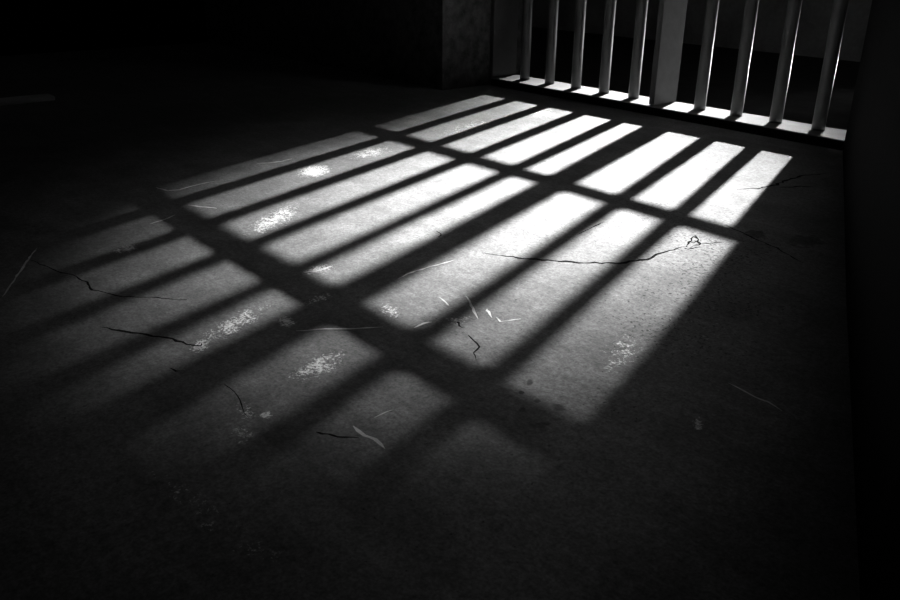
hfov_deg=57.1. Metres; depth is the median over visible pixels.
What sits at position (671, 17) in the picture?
gate
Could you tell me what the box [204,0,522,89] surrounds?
wall
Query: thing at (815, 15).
wall
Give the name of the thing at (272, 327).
floor
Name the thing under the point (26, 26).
wall
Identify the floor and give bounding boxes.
[0,27,859,599]
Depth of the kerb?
2.34 m
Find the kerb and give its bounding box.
[0,93,54,105]
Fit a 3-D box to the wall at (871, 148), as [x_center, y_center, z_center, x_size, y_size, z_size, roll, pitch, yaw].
[0.934,-0.706,0.235,1.902,1.965,2.137,-18,29,-36]
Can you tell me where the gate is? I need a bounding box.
[489,0,848,149]
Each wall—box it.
[0,0,207,55]
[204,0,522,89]
[532,0,871,61]
[843,0,899,599]

